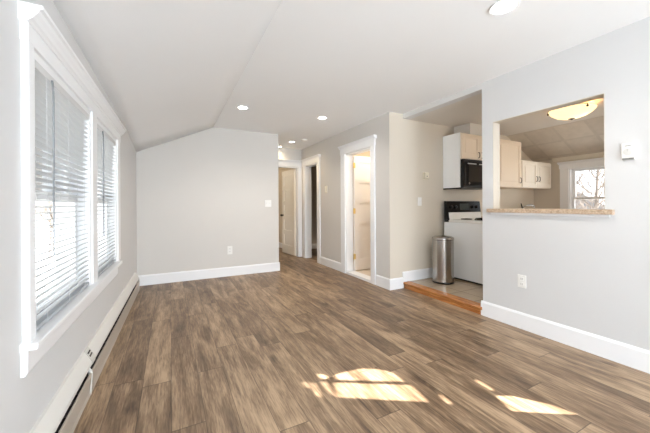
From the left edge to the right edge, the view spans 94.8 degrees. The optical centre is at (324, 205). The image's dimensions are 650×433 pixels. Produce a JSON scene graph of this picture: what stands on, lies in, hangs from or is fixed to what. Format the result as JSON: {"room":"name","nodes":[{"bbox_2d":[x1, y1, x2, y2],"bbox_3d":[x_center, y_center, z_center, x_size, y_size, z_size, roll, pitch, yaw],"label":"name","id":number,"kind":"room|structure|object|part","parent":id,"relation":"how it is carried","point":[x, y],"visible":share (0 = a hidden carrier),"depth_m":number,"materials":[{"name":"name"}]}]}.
{"room":"empty living room","nodes":[
{"label":"empty living room","id":0,"kind":"room"},
{"bbox_2d":[0,0,136,432],"bbox_3d":[-0.497,-0.063,-0.406,0.162,2.450,11.133,0,0,-26],"label":"wall","id":1,"kind":"structure","parent":0,"point":[23,400],"depth_m":1.14,"materials":[{"name":"paint"}]},
{"bbox_2d":[17,0,125,377],"bbox_3d":[-1.669,-0.058,2.061,0.234,1.442,2.105,0,0,-26],"label":"window","id":2,"kind":"structure","parent":1,"relation":"in","point":[61,226],"depth_m":1.52,"materials":[{"name":"white paint"}]},
{"bbox_3d":[-1.476,-0.058,1.571,0.041,1.050,0.815,0,0,-26],"label":"pane","id":3,"kind":"part","parent":2,"relation":"part of","materials":[{"name":"clear glass"}]},
{"bbox_2d":[35,60,89,330],"bbox_3d":[-1.399,-0.041,1.615,0.048,1.136,0.835,0,0,-26],"label":"window blind","id":4,"kind":"object","parent":2,"relation":"attached to","point":[60,120],"visible":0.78,"depth_m":1.50,"materials":[{"name":"grey plastic"}]},
{"bbox_3d":[-1.272,-0.034,1.342,0.037,1.100,0.002,0,0,-26],"label":"ladder cord","id":5,"kind":"part","parent":4,"relation":"part of","materials":[{"name":"white fabric"}]},
{"bbox_3d":[-1.401,0.517,1.612,0.031,0.020,0.829,0,0,-26],"label":"rail","id":6,"kind":"part","parent":4,"relation":"part of","materials":[{"name":"grey plastic"}]},
{"bbox_3d":[-1.404,-0.033,1.612,0.037,1.100,0.002,0,0,-26],"label":"ladder cord","id":7,"kind":"part","parent":4,"relation":"part of","materials":[{"name":"white fabric"}]},
{"bbox_3d":[-1.537,-0.032,1.882,0.037,1.100,0.002,0,0,-26],"label":"ladder cord","id":8,"kind":"part","parent":4,"relation":"part of","materials":[{"name":"white fabric"}]},
{"bbox_3d":[-1.476,-0.054,1.571,0.148,1.177,0.895,0,0,-26],"label":"frame","id":9,"kind":"part","parent":2,"relation":"part of","materials":[{"name":"white paint"}]},
{"bbox_3d":[-1.637,0.549,2.003,0.194,0.027,1.975,0,0,-26],"label":"sill","id":10,"kind":"part","parent":2,"relation":"part of","materials":[{"name":"white paint"}]},
{"bbox_3d":[-1.601,-0.745,2.097,0.074,0.067,2.105,0,0,-26],"label":"crown","id":11,"kind":"part","parent":2,"relation":"part of","materials":[{"name":"white paint"}]},
{"bbox_2d":[97,124,115,276],"bbox_3d":[-1.838,-0.039,2.507,0.048,1.136,0.735,0,0,-26],"label":"window blind","id":12,"kind":"object","parent":2,"relation":"attached to","point":[105,151],"visible":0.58,"depth_m":2.48,"materials":[{"name":"grey plastic"}]},
{"bbox_3d":[-1.727,-0.031,2.268,0.037,1.100,0.002,0,0,-26],"label":"ladder cord","id":13,"kind":"part","parent":12,"relation":"part of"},
{"bbox_3d":[-1.843,-0.031,2.505,0.037,1.100,0.002,0,0,-26],"label":"ladder cord","id":14,"kind":"part","parent":12,"relation":"part of","materials":[{"name":"white fabric"}]},
{"bbox_3d":[-1.840,0.519,2.505,0.031,0.020,0.729,0,0,-26],"label":"rail","id":15,"kind":"part","parent":12,"relation":"part of","materials":[{"name":"grey plastic"}]},
{"bbox_2d":[29,273,139,432],"bbox_3d":[-1.190,1.040,1.272,0.066,0.251,6.361,0,0,-26],"label":"baseboard heater","id":16,"kind":"object","parent":1,"relation":"attached to","point":[62,414],"visible":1,"depth_m":1.79,"materials":[{"name":"metal"}]},
{"bbox_3d":[-1.510,0.962,1.917,0.044,0.088,0.080,0,0,-26],"label":"splice plate","id":17,"kind":"part","parent":16,"relation":"part of","materials":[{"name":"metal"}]},
{"bbox_3d":[-1.164,1.095,1.262,0.021,0.142,6.320,0,0,-26],"label":"panel","id":18,"kind":"part","parent":16,"relation":"part of","materials":[{"name":"white metal"}]},
{"bbox_2d":[97,146,112,267],"bbox_3d":[-1.916,-0.052,2.466,0.148,1.177,0.800,0,0,-26],"label":"window","id":19,"kind":"structure","parent":1,"relation":"in","point":[105,208],"depth_m":2.79,"materials":[{"name":"glass"}]},
{"bbox_3d":[-1.917,-0.037,2.466,0.075,1.147,0.740,0,0,-26],"label":"sash","id":20,"kind":"part","parent":19,"relation":"part of","materials":[{"name":"white paint"}]},
{"bbox_2d":[53,0,281,151],"bbox_3d":[0.081,-1.069,-0.257,1.335,0.581,10.864,0,0,-27],"label":"ceiling","id":21,"kind":"structure","parent":0,"point":[169,69],"depth_m":2.19,"materials":[{"name":"paint"}]},
{"bbox_2d":[136,127,278,275],"bbox_3d":[-1.935,-0.100,4.846,2.422,2.540,0.120,0,0,-27],"label":"wall","id":22,"kind":"structure","parent":0,"point":[200,194],"depth_m":4.81,"materials":[{"name":"paint"}]},
{"bbox_2d":[138,262,279,285],"bbox_3d":[-1.812,1.093,4.898,2.197,0.152,0.135,0,0,-27],"label":"baseboard","id":23,"kind":"structure","parent":22,"relation":"attached to","point":[161,278],"depth_m":4.78,"materials":[{"name":"white paint"}]},
{"bbox_2d":[227,246,231,253],"bbox_3d":[-1.578,0.740,4.956,0.080,0.135,0.008,0,0,-27],"label":"wall outlet","id":24,"kind":"object","parent":22,"relation":"attached to","point":[229,248],"visible":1,"depth_m":4.95,"materials":[{"name":"white plastic"}]},
{"bbox_2d":[265,200,270,206],"bbox_3d":[-1.000,-0.038,5.253,0.115,0.118,0.016,0,0,-27],"label":"light switch","id":25,"kind":"object","parent":22,"relation":"attached to","point":[267,202],"visible":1,"depth_m":5.25,"materials":[{"name":"white plastic"}]},
{"bbox_2d":[278,168,293,242],"bbox_3d":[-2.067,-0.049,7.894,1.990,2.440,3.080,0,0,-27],"label":"door frame","id":26,"kind":"structure","parent":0,"point":[280,170],"depth_m":8.30,"materials":[{"name":"beige paint"}]},
{"bbox_2d":[278,148,301,178],"bbox_3d":[-0.973,-0.105,6.659,1.193,2.540,0.120,0,0,-27],"label":"wall","id":27,"kind":"structure","parent":0,"point":[283,153],"depth_m":6.69,"materials":[{"name":"paint"}]},
{"bbox_2d":[311,166,316,243],"bbox_3d":[0.111,-0.061,7.011,1.055,2.440,2.450,0,0,-27],"label":"wall","id":28,"kind":"structure","parent":0,"point":[313,169],"depth_m":8.07,"materials":[{"name":"beige paint"}]},
{"bbox_2d":[301,112,389,278],"bbox_3d":[0.234,-0.112,5.484,0.130,2.540,3.075,0,0,-27],"label":"wall","id":29,"kind":"structure","parent":0,"point":[330,176],"depth_m":5.17,"materials":[{"name":"paint"}]},
{"bbox_2d":[280,169,295,255],"bbox_3d":[-0.872,0.156,7.175,0.164,2.000,0.700,0,0,-32],"label":"door","id":30,"kind":"structure","parent":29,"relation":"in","point":[288,214],"depth_m":7.13,"materials":[{"name":"beige wood"}]},
{"bbox_2d":[278,154,320,263],"bbox_3d":[-0.690,0.071,6.246,1.072,2.185,1.112,0,0,-27],"label":"door frame","id":31,"kind":"structure","parent":29,"relation":"attached to","point":[306,170],"depth_m":6.63,"materials":[{"name":"white paint"}]},
{"bbox_3d":[-0.943,-0.995,6.577,0.937,0.050,0.056,0,0,-27],"label":"crown","id":32,"kind":"part","parent":31,"relation":"part of","materials":[{"name":"white paint"}]},
{"bbox_3d":[-0.559,0.143,6.792,0.075,2.040,0.022,0,0,-27],"label":"casing","id":33,"kind":"part","parent":31,"relation":"part of","materials":[{"name":"white paint"}]},
{"bbox_3d":[-0.464,0.142,6.668,0.022,2.040,0.130,0,0,-27],"label":"casing","id":34,"kind":"part","parent":31,"relation":"part of","materials":[{"name":"white paint"}]},
{"bbox_3d":[-0.317,-0.999,6.336,0.056,0.050,0.924,0,0,-27],"label":"crown","id":35,"kind":"part","parent":31,"relation":"part of","materials":[{"name":"white paint"}]},
{"bbox_3d":[-0.128,0.140,6.020,0.022,2.040,0.130,0,0,-27],"label":"casing","id":36,"kind":"part","parent":31,"relation":"part of","materials":[{"name":"white paint"}]},
{"bbox_2d":[338,134,376,284],"bbox_3d":[0.552,0.064,4.816,0.191,2.185,1.039,0,0,-27],"label":"door frame","id":37,"kind":"structure","parent":29,"relation":"attached to","point":[346,160],"depth_m":5.09,"materials":[{"name":"white paint"}]},
{"bbox_3d":[0.316,0.138,5.163,0.022,2.040,0.140,0,0,-27],"label":"casing","id":38,"kind":"part","parent":37,"relation":"part of","materials":[{"name":"white paint"}]},
{"bbox_3d":[0.487,-1.003,4.785,0.056,0.050,1.039,0,0,-27],"label":"crown","id":39,"kind":"part","parent":37,"relation":"part of","materials":[{"name":"white paint"}]},
{"bbox_3d":[0.708,0.136,4.406,0.022,2.040,0.105,0,0,-27],"label":"casing","id":40,"kind":"part","parent":37,"relation":"part of","materials":[{"name":"white paint"}]},
{"bbox_2d":[320,256,402,289],"bbox_3d":[0.500,1.081,5.069,0.240,0.152,2.133,0,0,-27],"label":"baseboard","id":41,"kind":"structure","parent":29,"relation":"attached to","point":[395,283],"depth_m":4.23,"materials":[{"name":"white paint"}]},
{"bbox_2d":[73,247,649,432],"bbox_3d":[0.909,1.213,2.607,5.800,0.183,15.400,0,0,-27],"label":"floor","id":42,"kind":"structure","parent":0,"point":[307,345],"depth_m":2.11,"materials":[{"name":"laminate"}]},
{"bbox_2d":[403,281,481,314],"bbox_3d":[1.411,1.108,3.674,0.103,0.088,1.179,0,0,-27],"label":"step","id":43,"kind":"structure","parent":42,"relation":"on","point":[472,306],"depth_m":3.57,"materials":[{"name":"brown wood"}]},
{"bbox_2d":[353,151,369,263],"bbox_3d":[1.554,-0.069,5.474,2.205,2.440,1.608,0,0,-27],"label":"wall","id":44,"kind":"structure","parent":0,"point":[365,154],"depth_m":5.82,"materials":[{"name":"beige paint"}]},
{"bbox_2d":[353,156,370,270],"bbox_3d":[0.810,0.128,5.256,0.730,1.965,0.102,0,0,-27],"label":"door","id":45,"kind":"structure","parent":44,"relation":"in","point":[361,165],"depth_m":5.19,"materials":[{"name":"white wood"}]},
{"bbox_2d":[214,0,649,149],"bbox_3d":[1.111,-1.346,2.707,3.224,0.120,15.220,0,0,-27],"label":"ceiling","id":46,"kind":"structure","parent":0,"point":[350,63],"depth_m":2.50,"materials":[{"name":"paint"}]},
{"bbox_2d":[237,105,247,109],"bbox_3d":[-1.067,-1.270,3.871,0.144,0.010,0.144,0,0,-27],"label":"recessed light","id":47,"kind":"object","parent":46,"relation":"in","point":[241,107],"visible":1,"depth_m":3.87,"materials":[{"name":"white paint"}]},
{"bbox_2d":[403,83,481,119],"bbox_3d":[1.422,-1.317,3.695,0.108,0.182,1.195,0,0,-27],"label":"ceiling edge","id":48,"kind":"structure","parent":46,"relation":"attached to","point":[475,90],"depth_m":3.58,"materials":[{"name":"paint"}]},
{"bbox_2d":[489,0,519,15],"bbox_3d":[1.153,-1.281,1.924,0.176,0.010,0.176,0,0,-27],"label":"recessed light","id":49,"kind":"object","parent":46,"relation":"in","point":[500,7],"visible":1,"depth_m":1.93,"materials":[{"name":"white paint"}]},
{"bbox_2d":[411,278,482,302],"bbox_3d":[3.137,1.125,3.886,3.166,0.135,2.422,0,0,-27],"label":"floor","id":50,"kind":"structure","parent":0,"point":[464,289],"depth_m":3.84,"materials":[{"name":"beige tile"}]},
{"bbox_2d":[432,235,453,284],"bbox_3d":[1.652,0.740,4.157,0.290,0.651,0.314,0,0,-27],"label":"trash can","id":51,"kind":"object","parent":50,"relation":"on","point":[442,245],"visible":1,"depth_m":4.05,"materials":[{"name":"silver metal"}]},
{"bbox_3d":[1.645,0.443,4.167,0.288,0.056,0.288,0,0,-27],"label":"lid","id":52,"kind":"part","parent":51,"relation":"part of","materials":[{"name":"metal"}]},
{"bbox_2d":[444,201,482,284],"bbox_3d":[2.300,0.495,4.356,0.774,1.135,0.716,0,0,-27],"label":"stove","id":53,"kind":"object","parent":50,"relation":"on","point":[463,221],"visible":0.55,"depth_m":4.22,"materials":[{"name":"white metal"}]},
{"bbox_2d":[460,204,468,209],"bbox_3d":[2.156,0.018,4.626,0.200,0.100,0.014,0,0,-27],"label":"clock","id":54,"kind":"object","parent":53,"relation":"on","point":[462,206],"depth_m":4.63,"materials":[{"name":"grey"}]},
{"bbox_3d":[2.165,0.153,4.612,0.718,0.106,0.039,0,0,-27],"label":"splash panel","id":55,"kind":"part","parent":53,"relation":"part of","materials":[{"name":"white"}]},
{"bbox_2d":[449,219,482,223],"bbox_3d":[2.305,0.223,4.343,0.774,0.036,0.575,0,0,-27],"label":"cooktop","id":56,"kind":"object","parent":53,"relation":"in","point":[451,221],"depth_m":4.19,"materials":[{"name":"white metal"}]},
{"bbox_3d":[3.376,0.629,5.006,1.703,0.855,0.651,0,0,-27],"label":"base cabinet","id":57,"kind":"object","parent":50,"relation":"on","visible":0},
{"bbox_3d":[3.369,0.182,5.010,1.708,0.037,0.640,0,0,-27],"label":"countertop","id":58,"kind":"structure","parent":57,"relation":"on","visible":0},
{"bbox_2d":[521,203,534,208],"bbox_3d":[3.512,0.060,5.205,0.353,0.205,0.066,0,0,-21],"label":"faucet","id":59,"kind":"object","parent":58,"relation":"on","point":[522,207],"visible":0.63,"depth_m":5.18,"materials":[{"name":"silver metal"}]},
{"bbox_2d":[389,112,533,287],"bbox_3d":[2.471,-0.123,4.976,3.635,2.540,0.120,0,0,-27],"label":"wall","id":60,"kind":"structure","parent":0,"point":[415,147],"depth_m":4.33,"materials":[{"name":"beige paint"}]},
{"bbox_2d":[402,268,431,281],"bbox_3d":[1.424,0.996,4.355,0.755,0.142,0.015,0,0,-27],"label":"baseboard","id":61,"kind":"structure","parent":60,"relation":"attached to","point":[419,274],"depth_m":4.30,"materials":[{"name":"white paint"}]},
{"bbox_2d":[418,197,421,205],"bbox_3d":[1.377,-0.060,4.332,0.074,0.122,0.016,0,0,-27],"label":"light switch","id":62,"kind":"object","parent":60,"relation":"attached to","point":[419,198],"visible":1,"depth_m":4.33,"materials":[{"name":"white plastic"}]},
{"bbox_2d":[423,172,428,179],"bbox_3d":[1.479,-0.433,4.370,0.084,0.110,0.046,0,0,-27],"label":"thermostat","id":63,"kind":"object","parent":60,"relation":"attached to","point":[425,174],"visible":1,"depth_m":4.36,"materials":[{"name":"beige plastic"}]},
{"bbox_2d":[443,132,481,187],"bbox_3d":[2.254,-0.660,4.600,0.840,0.791,0.347,0,0,-27],"label":"upper cabinet","id":64,"kind":"object","parent":60,"relation":"attached to","point":[457,146],"visible":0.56,"depth_m":4.41,"materials":[{"name":"white wood"}]},
{"bbox_3d":[1.878,-0.658,4.433,0.018,0.791,0.297,0,0,-27],"label":"panel","id":65,"kind":"part","parent":64,"relation":"part of","materials":[{"name":"white wood"}]},
{"bbox_2d":[443,159,481,189],"bbox_3d":[2.239,-0.459,4.550,0.764,0.427,0.415,0,0,-27],"label":"microwave","id":66,"kind":"object","parent":64,"relation":"in","point":[471,170],"visible":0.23,"depth_m":4.31,"materials":[{"name":"black plastic"}]},
{"bbox_3d":[2.249,-0.462,4.389,0.595,0.340,0.034,0,0,-27],"label":"door","id":67,"kind":"part","parent":66,"relation":"part of","materials":[{"name":"black glass"}]},
{"bbox_3d":[2.139,-0.866,4.391,0.400,0.354,0.019,0,0,-27],"label":"door","id":68,"kind":"part","parent":64,"relation":"part of","materials":[{"name":"beige wood"}]},
{"bbox_3d":[2.500,-0.868,4.578,0.402,0.354,0.019,0,0,-27],"label":"door","id":69,"kind":"part","parent":64,"relation":"part of","materials":[{"name":"beige wood"}]},
{"bbox_2d":[500,139,521,188],"bbox_3d":[2.920,-0.677,4.944,0.650,0.763,0.347,0,0,-27],"label":"upper cabinet","id":70,"kind":"object","parent":60,"relation":"attached to","point":[510,151],"visible":0.61,"depth_m":4.83,"materials":[{"name":"beige wood"}]},
{"bbox_2d":[508,160,550,188],"bbox_3d":[3.623,-0.535,5.308,0.910,0.460,0.347,0,0,-27],"label":"upper cabinet","id":71,"kind":"object","parent":60,"relation":"attached to","point":[534,175],"visible":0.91,"depth_m":5.17,"materials":[{"name":"white wood"}]},
{"bbox_3d":[3.484,-0.534,5.086,0.440,0.436,0.019,0,0,-27],"label":"door","id":72,"kind":"part","parent":71,"relation":"part of","materials":[{"name":"beige wood"}]},
{"bbox_3d":[3.879,-0.536,5.291,0.439,0.436,0.019,0,0,-27],"label":"door","id":73,"kind":"part","parent":71,"relation":"part of","materials":[{"name":"beige wood"}]},
{"bbox_2d":[409,93,603,135],"bbox_3d":[2.764,-1.293,3.699,2.278,0.120,2.422,0,0,-27],"label":"ceiling","id":74,"kind":"structure","parent":0,"point":[469,110],"depth_m":4.20,"materials":[{"name":"grey paint"}]},
{"bbox_2d":[454,123,481,135],"bbox_3d":[2.240,-1.144,4.633,0.350,0.172,0.282,0,0,-27],"label":"soffit","id":75,"kind":"structure","parent":74,"relation":"attached to","point":[469,128],"depth_m":4.50,"materials":[{"name":"paint"}]},
{"bbox_2d":[547,103,596,119],"bbox_3d":[3.046,-1.145,3.686,0.480,0.178,0.470,0,0,-27],"label":"lamp","id":76,"kind":"object","parent":74,"relation":"attached to","point":[576,111],"visible":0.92,"depth_m":3.57,"materials":[{"name":"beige glass"}]},
{"bbox_2d":[507,116,603,161],"bbox_3d":[4.209,-1.051,4.447,0.975,0.523,2.422,0,0,-27],"label":"ceiling","id":77,"kind":"structure","parent":0,"point":[586,136],"depth_m":4.86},
{"bbox_2d":[482,17,649,350],"bbox_3d":[3.457,-0.129,-0.222,0.108,2.540,7.627,0,0,-27],"label":"wall","id":78,"kind":"structure","parent":0,"point":[587,274],"depth_m":2.35,"materials":[{"name":"paint"}]},
{"bbox_2d":[518,274,525,288],"bbox_3d":[1.837,0.707,2.787,0.008,0.118,0.074,0,0,-27],"label":"wall outlet","id":79,"kind":"object","parent":78,"relation":"attached to","point":[521,278],"visible":1,"depth_m":2.78,"materials":[{"name":"white plastic"}]},
{"bbox_2d":[486,93,614,216],"bbox_3d":[2.002,-0.382,2.688,0.293,0.938,0.980,0,0,-27],"label":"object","id":80,"kind":"object","parent":78,"relation":"attached to","point":[496,209],"visible":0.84,"depth_m":2.71,"materials":[{"name":"paint"}]},
{"bbox_3d":[1.910,0.077,2.638,0.009,0.021,0.930,0,0,-27],"label":"ledge moulding","id":81,"kind":"part","parent":80,"relation":"part of","materials":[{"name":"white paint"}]},
{"bbox_2d":[481,300,649,373],"bbox_3d":[3.453,1.065,-0.218,0.123,0.152,7.642,0,0,-27],"label":"baseboard","id":82,"kind":"structure","parent":78,"relation":"attached to","point":[634,357],"depth_m":2.42,"materials":[{"name":"white paint"}]},
{"bbox_2d":[621,142,635,160],"bbox_3d":[2.161,-0.387,2.130,0.026,0.122,0.074,0,0,-27],"label":"thermostat","id":83,"kind":"object","parent":78,"relation":"attached to","point":[628,150],"visible":1,"depth_m":2.12,"materials":[{"name":"white plastic"}]},
{"bbox_2d":[534,156,603,208],"bbox_3d":[4.631,0.035,4.595,0.150,2.200,2.542,0,0,-27],"label":"wall","id":84,"kind":"structure","parent":0,"point":[543,198],"depth_m":5.41,"materials":[{"name":"beige paint"}]},
{"bbox_2d":[552,152,603,161],"bbox_3d":[4.586,-0.824,4.461,0.045,0.058,2.082,0,0,-27],"label":"trim","id":85,"kind":"structure","parent":84,"relation":"attached to","point":[599,153],"depth_m":5.03,"materials":[{"name":"beige"}]},
{"bbox_2d":[557,157,603,208],"bbox_3d":[4.491,-0.277,4.787,0.200,0.975,1.250,0,0,-27],"label":"window","id":86,"kind":"structure","parent":84,"relation":"in","point":[572,171],"depth_m":5.18,"materials":[{"name":"white paint"}]},
{"bbox_3d":[4.199,-0.230,5.238,0.021,0.835,0.130,0,0,-27],"label":"casing","id":87,"kind":"part","parent":86,"relation":"part of","materials":[{"name":"white paint"}]},
{"bbox_3d":[4.424,-0.744,4.759,0.060,0.040,1.240,0,0,-27],"label":"crown","id":88,"kind":"part","parent":86,"relation":"part of","materials":[{"name":"white paint"}]},
{"label":"outside","id":89,"kind":"structure","parent":0,"visible":0},
{"bbox_2d":[36,254,55,301],"bbox_3d":[-13.771,4.533,26.640,180.000,0.200,180.000,0,0,-27],"label":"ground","id":90,"kind":"structure","parent":89,"point":[42,256],"depth_m":19.91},
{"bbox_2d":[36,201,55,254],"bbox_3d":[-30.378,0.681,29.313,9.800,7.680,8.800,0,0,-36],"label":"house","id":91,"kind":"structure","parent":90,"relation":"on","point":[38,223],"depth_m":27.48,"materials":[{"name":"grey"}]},
{"bbox_2d":[36,201,55,258],"bbox_3d":[-22.896,0.367,25.042,3.008,8.243,5.265,0,0,-27],"label":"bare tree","id":92,"kind":"object","parent":90,"relation":"on","point":[50,253],"visible":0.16,"depth_m":25.11,"materials":[{"name":"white plant"}]},
{"bbox_2d":[575,180,593,208],"bbox_3d":[22.634,-0.245,27.870,5.034,8.984,4.528,0,0,32],"label":"bare tree","id":93,"kind":"object","parent":90,"relation":"on","point":[585,180],"visible":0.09,"depth_m":27.63,"materials":[{"name":"brown plant"}]},
{"bbox_2d":[575,172,600,208],"bbox_3d":[16.291,0.019,20.528,3.919,8.523,3.930,0,0,-27],"label":"bare tree","id":94,"kind":"object","parent":90,"relation":"on","point":[576,206],"visible":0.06,"depth_m":19.82,"materials":[{"name":"brown plant"}]},
{"bbox_2d":[575,169,603,208],"bbox_3d":[12.554,0.604,14.349,3.420,7.394,3.867,0,0,27],"label":"bare tree","id":95,"kind":"object","parent":90,"relation":"on","point":[596,205],"visible":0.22,"depth_m":14.18,"materials":[{"name":"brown plant"}]},
{"bbox_2d":[575,185,603,208],"bbox_3d":[33.036,0.784,36.248,9.800,6.800,10.800,0,0,-18],"label":"house","id":96,"kind":"structure","parent":90,"relation":"on","point":[578,187],"depth_m":33.72,"materials":[{"name":"grey"}]}
]}

